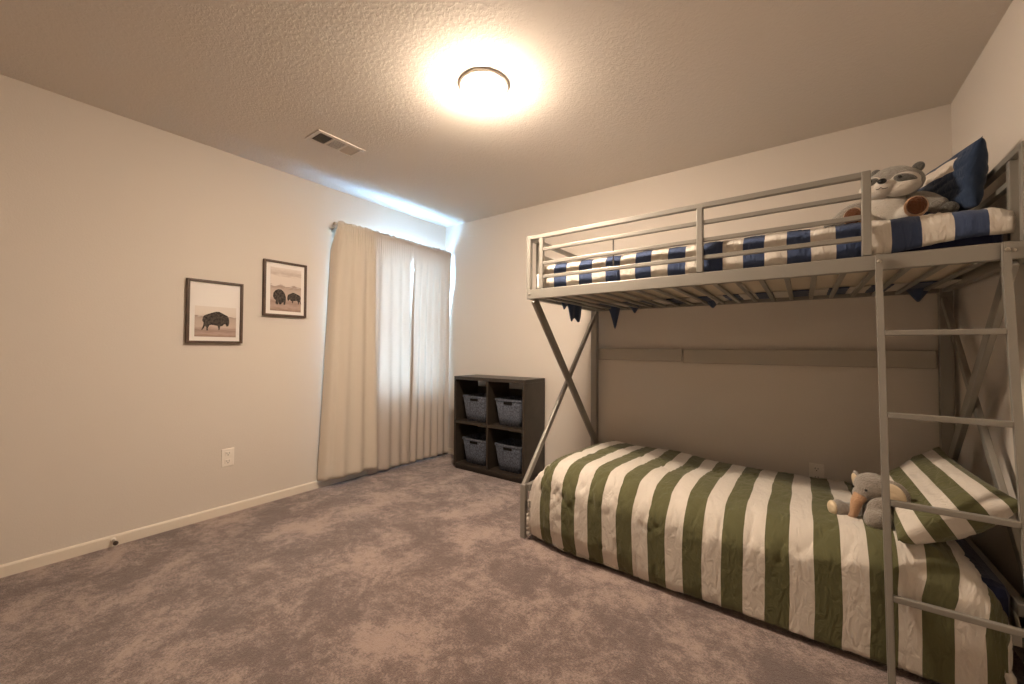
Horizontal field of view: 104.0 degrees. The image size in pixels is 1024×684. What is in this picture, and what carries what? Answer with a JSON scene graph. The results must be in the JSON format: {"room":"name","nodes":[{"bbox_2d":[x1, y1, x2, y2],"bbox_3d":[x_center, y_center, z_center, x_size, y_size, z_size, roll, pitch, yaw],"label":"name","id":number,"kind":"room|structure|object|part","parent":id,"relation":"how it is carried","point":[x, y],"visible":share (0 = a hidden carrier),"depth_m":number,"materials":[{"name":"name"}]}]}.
{"room":"bedroom","nodes":[
{"label":"bedroom","id":0,"kind":"room"},
{"bbox_2d":[0,74,445,564],"bbox_3d":[-1.929,-0.063,2.817,0.140,2.440,3.878,0,-1,36],"label":"wall","id":1,"kind":"structure","parent":0,"point":[112,423],"depth_m":2.34,"materials":[{"name":"beige paint"}]},
{"bbox_2d":[110,537,118,545],"bbox_3d":[-2.208,1.109,2.222,0.071,0.026,0.026,0,-1,36],"label":"door stop","id":2,"kind":"object","parent":1,"relation":"attached to","point":[113,540],"visible":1,"depth_m":2.22,"materials":[{"name":"beige plastic"}]},
{"bbox_2d":[0,470,366,577],"bbox_3d":[-1.874,1.127,2.751,0.012,0.060,3.878,0,-1,36],"label":"baseboard","id":3,"kind":"structure","parent":1,"relation":"attached to","point":[33,562],"depth_m":2.38,"materials":[{"name":"beige paint"}]},
{"bbox_2d":[185,278,243,343],"bbox_3d":[-1.956,-0.197,2.640,0.026,0.410,0.312,0,-1,36],"label":"framed picture","id":4,"kind":"object","parent":1,"relation":"attached to","point":[214,309],"visible":1,"depth_m":2.63,"materials":[{"name":"brown wood"}]},
{"bbox_2d":[194,305,235,336],"bbox_3d":[-1.954,-0.133,2.642,0.001,0.198,0.230,0,-1,36],"label":"print","id":5,"kind":"object","parent":4,"relation":"attached to","point":[209,320],"depth_m":2.64},
{"bbox_2d":[221,447,233,466],"bbox_3d":[-1.917,0.777,2.698,0.010,0.118,0.074,0,-1,36],"label":"wall outlet","id":6,"kind":"object","parent":1,"relation":"attached to","point":[227,455],"visible":1,"depth_m":2.69,"materials":[{"name":"beige plastic"}]},
{"bbox_2d":[262,258,306,317],"bbox_3d":[-1.697,-0.394,2.997,0.026,0.408,0.306,0,-1,36],"label":"framed picture","id":7,"kind":"object","parent":1,"relation":"attached to","point":[284,288],"visible":1,"depth_m":2.99,"materials":[{"name":"brown wood"}]},
{"bbox_2d":[270,266,300,311],"bbox_3d":[-1.694,-0.390,3.002,0.001,0.320,0.222,0,-1,36],"label":"print","id":8,"kind":"object","parent":7,"relation":"attached to","point":[285,281],"depth_m":3.00},
{"bbox_2d":[332,222,451,255],"bbox_3d":[-1.075,-0.929,3.775,0.121,0.060,1.342,0,-1,36],"label":"curtain rod","id":9,"kind":"object","parent":1,"relation":"attached to","point":[334,223],"visible":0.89,"depth_m":3.30,"materials":[{"name":"silver metal"}]},
{"bbox_2d":[317,220,376,481],"bbox_3d":[-1.340,0.061,3.344,0.500,2.098,0.101,1,-1,-43],"label":"curtain","id":10,"kind":"object","parent":9,"relation":"hanging from","point":[348,423],"visible":1,"depth_m":3.32,"materials":[{"name":"beige fabric"}]},
{"bbox_2d":[367,230,413,474],"bbox_3d":[-1.091,0.092,3.692,0.064,2.145,0.516,0,-1,36],"label":"sheer curtain","id":11,"kind":"object","parent":9,"relation":"hanging from","point":[394,255],"visible":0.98,"depth_m":3.69,"materials":[{"name":"white fabric"}]},
{"bbox_2d":[407,242,450,463],"bbox_3d":[-0.822,0.098,4.037,0.079,2.140,0.570,0,-1,32],"label":"sheer curtain","id":12,"kind":"object","parent":9,"relation":"hanging from","point":[429,362],"visible":1,"depth_m":4.02,"materials":[{"name":"white fabric"}]},
{"bbox_2d":[0,0,1012,227],"bbox_3d":[-0.333,-1.354,1.682,4.071,0.120,4.158,0,-1,36],"label":"ceiling","id":13,"kind":"structure","parent":0,"point":[601,94],"depth_m":1.94,"materials":[{"name":"beige paint"}]},
{"bbox_2d":[305,129,365,157],"bbox_3d":[-1.140,-1.278,2.592,0.170,0.008,0.320,0,-1,36],"label":"ceiling vent","id":14,"kind":"object","parent":13,"relation":"in","point":[320,137],"visible":1,"depth_m":2.58,"materials":[{"name":"beige metal"}]},
{"bbox_2d":[459,68,507,107],"bbox_3d":[-0.141,-1.236,2.001,0.244,0.103,0.244,0,-1,36],"label":"ceiling light","id":15,"kind":"object","parent":13,"relation":"attached to","point":[482,87],"visible":1,"depth_m":1.94,"materials":[{"name":"white glass"}]},
{"bbox_2d":[0,453,1023,683],"bbox_3d":[-0.347,1.206,1.636,4.071,0.120,4.158,0,-1,36],"label":"floor","id":16,"kind":"structure","parent":0,"point":[423,571],"depth_m":1.70,"materials":[{"name":"carpet"}]},
{"bbox_2d":[454,374,544,483],"bbox_3d":[-0.128,0.752,3.660,0.803,0.862,0.320,0,-1,36],"label":"cube shelf","id":17,"kind":"object","parent":16,"relation":"on","point":[532,392],"visible":0.76,"depth_m":3.55,"materials":[{"name":"brown wood"}]},
{"bbox_3d":[-0.444,0.754,3.890,0.022,0.802,0.320,0,-1,36],"label":"panel","id":18,"kind":"part","parent":17,"relation":"part of","materials":[{"name":"brown wood"}]},
{"bbox_2d":[462,433,485,465],"bbox_3d":[-0.282,1.011,3.776,0.293,0.234,0.253,0,-1,36],"label":"storage bin","id":19,"kind":"object","parent":17,"relation":"on","point":[474,444],"visible":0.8,"depth_m":3.69,"materials":[{"name":"grey fabric"}]},
{"bbox_2d":[463,393,485,422],"bbox_3d":[-0.280,0.618,3.783,0.293,0.234,0.253,0,-1,36],"label":"storage bin","id":20,"kind":"object","parent":17,"relation":"on","point":[475,404],"visible":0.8,"depth_m":3.69,"materials":[{"name":"grey plastic"}]},
{"bbox_3d":[-0.195,0.989,3.896,0.370,0.286,0.007,0,-1,36],"label":"panel","id":21,"kind":"part","parent":17,"relation":"part of","materials":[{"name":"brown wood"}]},
{"bbox_3d":[-0.193,0.589,3.903,0.370,0.299,0.007,0,-1,36],"label":"panel","id":22,"kind":"part","parent":17,"relation":"part of","materials":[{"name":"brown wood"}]},
{"bbox_3d":[-0.131,1.140,3.653,0.759,0.025,0.320,0,-1,36],"label":"panel","id":23,"kind":"part","parent":17,"relation":"part of","materials":[{"name":"brown wood"}]},
{"bbox_3d":[-0.126,0.336,3.667,0.803,0.030,0.320,0,-1,36],"label":"panel","id":24,"kind":"part","parent":17,"relation":"part of","materials":[{"name":"brown wood"}]},
{"bbox_2d":[495,438,521,473],"bbox_3d":[0.032,1.009,3.547,0.293,0.234,0.253,0,-1,36],"label":"storage bin","id":25,"kind":"object","parent":17,"relation":"on","point":[509,451],"visible":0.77,"depth_m":3.46,"materials":[{"name":"grey plastic"}]},
{"bbox_2d":[495,396,521,427],"bbox_3d":[0.034,0.616,3.554,0.293,0.234,0.253,0,-1,36],"label":"storage bin","id":26,"kind":"object","parent":17,"relation":"on","point":[509,408],"visible":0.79,"depth_m":3.46,"materials":[{"name":"grey fabric"}]},
{"bbox_3d":[0.121,0.587,3.674,0.370,0.299,0.007,0,-1,36],"label":"panel","id":27,"kind":"part","parent":17,"relation":"part of","materials":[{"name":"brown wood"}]},
{"bbox_3d":[0.119,0.987,3.667,0.370,0.286,0.007,0,-1,36],"label":"panel","id":28,"kind":"part","parent":17,"relation":"part of","materials":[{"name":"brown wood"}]},
{"bbox_3d":[0.187,0.750,3.430,0.022,0.802,0.320,0,-1,36],"label":"panel","id":29,"kind":"part","parent":17,"relation":"part of","materials":[{"name":"brown wood"}]},
{"bbox_2d":[520,141,1023,647],"bbox_3d":[1.165,0.257,2.250,2.018,1.816,1.081,0,-1,36],"label":"bunk bed","id":30,"kind":"object","parent":16,"relation":"on","point":[985,259],"visible":0.59,"depth_m":1.95,"materials":[{"name":"silver metal"}]},
{"bbox_3d":[0.071,1.004,2.383,0.034,0.315,0.034,0,-1,36],"label":"leg","id":31,"kind":"part","parent":30,"relation":"part of","materials":[{"name":"silver metal"}]},
{"bbox_3d":[0.109,-0.482,2.481,0.028,0.317,0.028,0,-1,36],"label":"guard post","id":32,"kind":"part","parent":30,"relation":"part of","materials":[{"name":"silver metal"}]},
{"bbox_3d":[0.389,0.878,2.790,0.028,0.040,0.993,0,-1,36],"label":"rail","id":33,"kind":"part","parent":30,"relation":"part of","materials":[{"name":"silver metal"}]},
{"bbox_3d":[0.171,-0.467,2.565,0.026,0.316,0.026,0,-1,36],"label":"guard post","id":34,"kind":"part","parent":30,"relation":"part of","materials":[{"name":"silver metal"}]},
{"bbox_3d":[0.181,-0.477,2.428,0.026,0.306,0.026,0,-1,36],"label":"guard post","id":35,"kind":"part","parent":30,"relation":"part of","materials":[{"name":"silver metal"}]},
{"bbox_3d":[0.391,-0.279,2.865,0.030,0.045,0.928,0,-1,36],"label":"rail","id":36,"kind":"part","parent":30,"relation":"part of","materials":[{"name":"silver metal"}]},
{"bbox_3d":[0.670,0.280,3.243,0.048,1.800,0.048,0,-1,36],"label":"post","id":37,"kind":"part","parent":30,"relation":"part of","materials":[{"name":"silver metal"}]},
{"bbox_3d":[0.963,0.096,3.061,0.639,0.092,0.014,0,-1,36],"label":"rail","id":38,"kind":"part","parent":30,"relation":"part of","materials":[{"name":"grey metal"}]},
{"bbox_3d":[0.896,-0.482,1.905,0.028,0.306,0.030,0,-1,36],"label":"guard post","id":39,"kind":"part","parent":30,"relation":"part of","materials":[{"name":"silver metal"}]},
{"bbox_3d":[1.469,-0.282,2.673,1.970,0.058,0.030,0,-1,36],"label":"rail","id":40,"kind":"part","parent":30,"relation":"part of","materials":[{"name":"silver metal"}]},
{"bbox_3d":[0.853,0.946,1.814,1.870,0.040,0.026,0,-1,36],"label":"rail","id":41,"kind":"part","parent":30,"relation":"part of","materials":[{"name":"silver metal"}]},
{"bbox_3d":[0.907,-0.299,1.895,2.002,0.058,0.030,0,-1,36],"label":"rail","id":42,"kind":"part","parent":30,"relation":"part of","materials":[{"name":"silver metal"}]},
{"bbox_2d":[555,234,1002,303],"bbox_3d":[1.190,-0.368,2.278,1.898,0.165,0.823,0,-1,36],"label":"mattress","id":43,"kind":"object","parent":30,"relation":"on","point":[851,279],"visible":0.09,"depth_m":1.92,"materials":[{"name":"beige"}]},
{"bbox_2d":[536,207,1014,327],"bbox_3d":[1.185,-0.306,2.274,1.929,0.390,0.882,0,-1,36],"label":"duvet","id":44,"kind":"object","parent":43,"relation":"on","point":[891,236],"visible":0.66,"depth_m":1.79,"materials":[{"name":"blue fabric"}]},
{"bbox_2d":[824,161,959,227],"bbox_3d":[1.585,-0.621,1.696,0.421,0.267,0.249,0,-1,36],"label":"stuffed raccoon","id":45,"kind":"object","parent":44,"relation":"on","point":[894,193],"visible":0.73,"depth_m":1.64,"materials":[{"name":"beige"}]},
{"bbox_3d":[1.520,-0.571,1.810,0.125,0.101,0.070,0,-1,36],"label":"arm","id":46,"kind":"part","parent":45,"relation":"part of"},
{"bbox_3d":[1.691,-0.573,1.633,0.122,0.101,0.076,0,-1,36],"label":"arm","id":47,"kind":"part","parent":45,"relation":"part of"},
{"bbox_2d":[917,136,988,214],"bbox_3d":[1.877,-0.645,1.766,0.165,0.280,0.621,0,-1,20],"label":"pillow","id":48,"kind":"object","parent":44,"relation":"on","point":[962,178],"visible":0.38,"depth_m":1.55,"materials":[{"name":"blue fabric"}]},
{"bbox_3d":[1.740,0.098,2.495,1.267,0.098,0.014,0,-1,36],"label":"rail","id":49,"kind":"part","parent":30,"relation":"part of","materials":[{"name":"grey metal"}]},
{"bbox_3d":[1.378,-0.497,1.556,0.028,0.330,0.032,0,-1,36],"label":"guard post","id":50,"kind":"part","parent":30,"relation":"part of","materials":[{"name":"silver metal"}]},
{"bbox_3d":[2.262,0.268,2.083,0.048,1.800,0.048,0,-1,36],"label":"post","id":51,"kind":"part","parent":30,"relation":"part of","materials":[{"name":"silver metal"}]},
{"bbox_3d":[1.983,-0.290,1.705,0.030,0.045,0.928,0,-1,36],"label":"rail","id":52,"kind":"part","parent":30,"relation":"part of","materials":[{"name":"silver metal"}]},
{"bbox_2d":[955,538,1020,627],"bbox_3d":[1.161,0.885,2.211,1.852,0.145,0.977,0,-1,36],"label":"mattress","id":53,"kind":"object","parent":30,"relation":"on","point":[988,577],"visible":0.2,"depth_m":1.35,"materials":[{"name":"blue fabric"}]},
{"bbox_2d":[526,441,1016,683],"bbox_3d":[1.118,0.916,2.196,1.866,0.473,1.089,0,-1,36],"label":"duvet","id":54,"kind":"object","parent":53,"relation":"on","point":[767,546],"visible":0.86,"depth_m":1.66,"materials":[{"name":"green fabric"}]},
{"bbox_2d":[827,470,910,528],"bbox_3d":[1.435,0.627,1.597,0.198,0.204,0.226,0,-1,-9],"label":"elephant","id":55,"kind":"object","parent":54,"relation":"on","point":[866,498],"visible":0.75,"depth_m":1.57},
{"bbox_2d":[889,447,1017,544],"bbox_3d":[1.719,0.620,1.651,0.301,0.252,0.845,0,-1,36],"label":"pillow","id":56,"kind":"object","parent":54,"relation":"on","point":[932,477],"visible":0.77,"depth_m":1.42,"materials":[{"name":"green fabric"}]},
{"bbox_3d":[1.923,0.867,1.673,0.028,0.040,0.993,0,-1,36],"label":"rail","id":57,"kind":"part","parent":30,"relation":"part of","materials":[{"name":"silver metal"}]},
{"bbox_3d":[1.763,-0.479,1.405,0.026,0.316,0.026,0,-1,36],"label":"guard post","id":58,"kind":"part","parent":30,"relation":"part of","materials":[{"name":"silver metal"}]},
{"bbox_3d":[1.701,-0.493,1.321,0.028,0.317,0.028,0,-1,36],"label":"guard post","id":59,"kind":"part","parent":30,"relation":"part of","materials":[{"name":"silver metal"}]},
{"bbox_2d":[875,241,1023,683],"bbox_3d":[1.451,0.409,1.328,0.333,1.482,0.202,0,-1,36],"label":"ladder","id":60,"kind":"object","parent":16,"relation":"on","point":[1017,423],"visible":1,"depth_m":1.32,"materials":[{"name":"silver metal"}]},
{"bbox_2d":[446,104,955,482],"bbox_3d":[0.843,-0.038,3.283,4.071,2.440,0.140,0,-1,36],"label":"wall","id":61,"kind":"structure","parent":0,"point":[779,418],"depth_m":2.75,"materials":[{"name":"beige paint"}]},
{"bbox_2d":[447,448,453,454],"bbox_3d":[0.791,1.150,3.200,3.765,0.060,0.012,0,-1,36],"label":"baseboard","id":62,"kind":"structure","parent":61,"relation":"attached to","point":[450,450],"depth_m":4.24,"materials":[{"name":"beige paint"}]},
{"bbox_2d":[809,462,823,477],"bbox_3d":[1.854,0.798,2.434,0.074,0.118,0.010,0,-1,36],"label":"wall outlet","id":63,"kind":"object","parent":61,"relation":"attached to","point":[816,470],"visible":0.67,"depth_m":2.43,"materials":[{"name":"beige plastic"}]},
{"bbox_2d":[813,466,819,471],"bbox_3d":[1.853,0.772,2.433,0.034,0.028,0.003,0,-1,36],"label":"receptacle","id":64,"kind":"object","parent":63,"relation":"attached to","point":[815,468],"depth_m":2.43,"materials":[{"name":"beige plastic"}]},
{"bbox_2d":[951,0,1023,640],"bbox_3d":[1.248,-0.086,0.502,0.140,2.440,3.878,0,-1,36],"label":"wall","id":65,"kind":"structure","parent":0,"point":[989,104],"depth_m":1.66,"materials":[{"name":"beige paint"}]},
{"bbox_2d":[1009,623,1023,662],"bbox_3d":[1.180,1.104,0.525,0.012,0.060,3.878,0,-1,36],"label":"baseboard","id":66,"kind":"structure","parent":65,"relation":"attached to","point":[1020,651],"depth_m":1.46,"materials":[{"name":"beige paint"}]}
]}

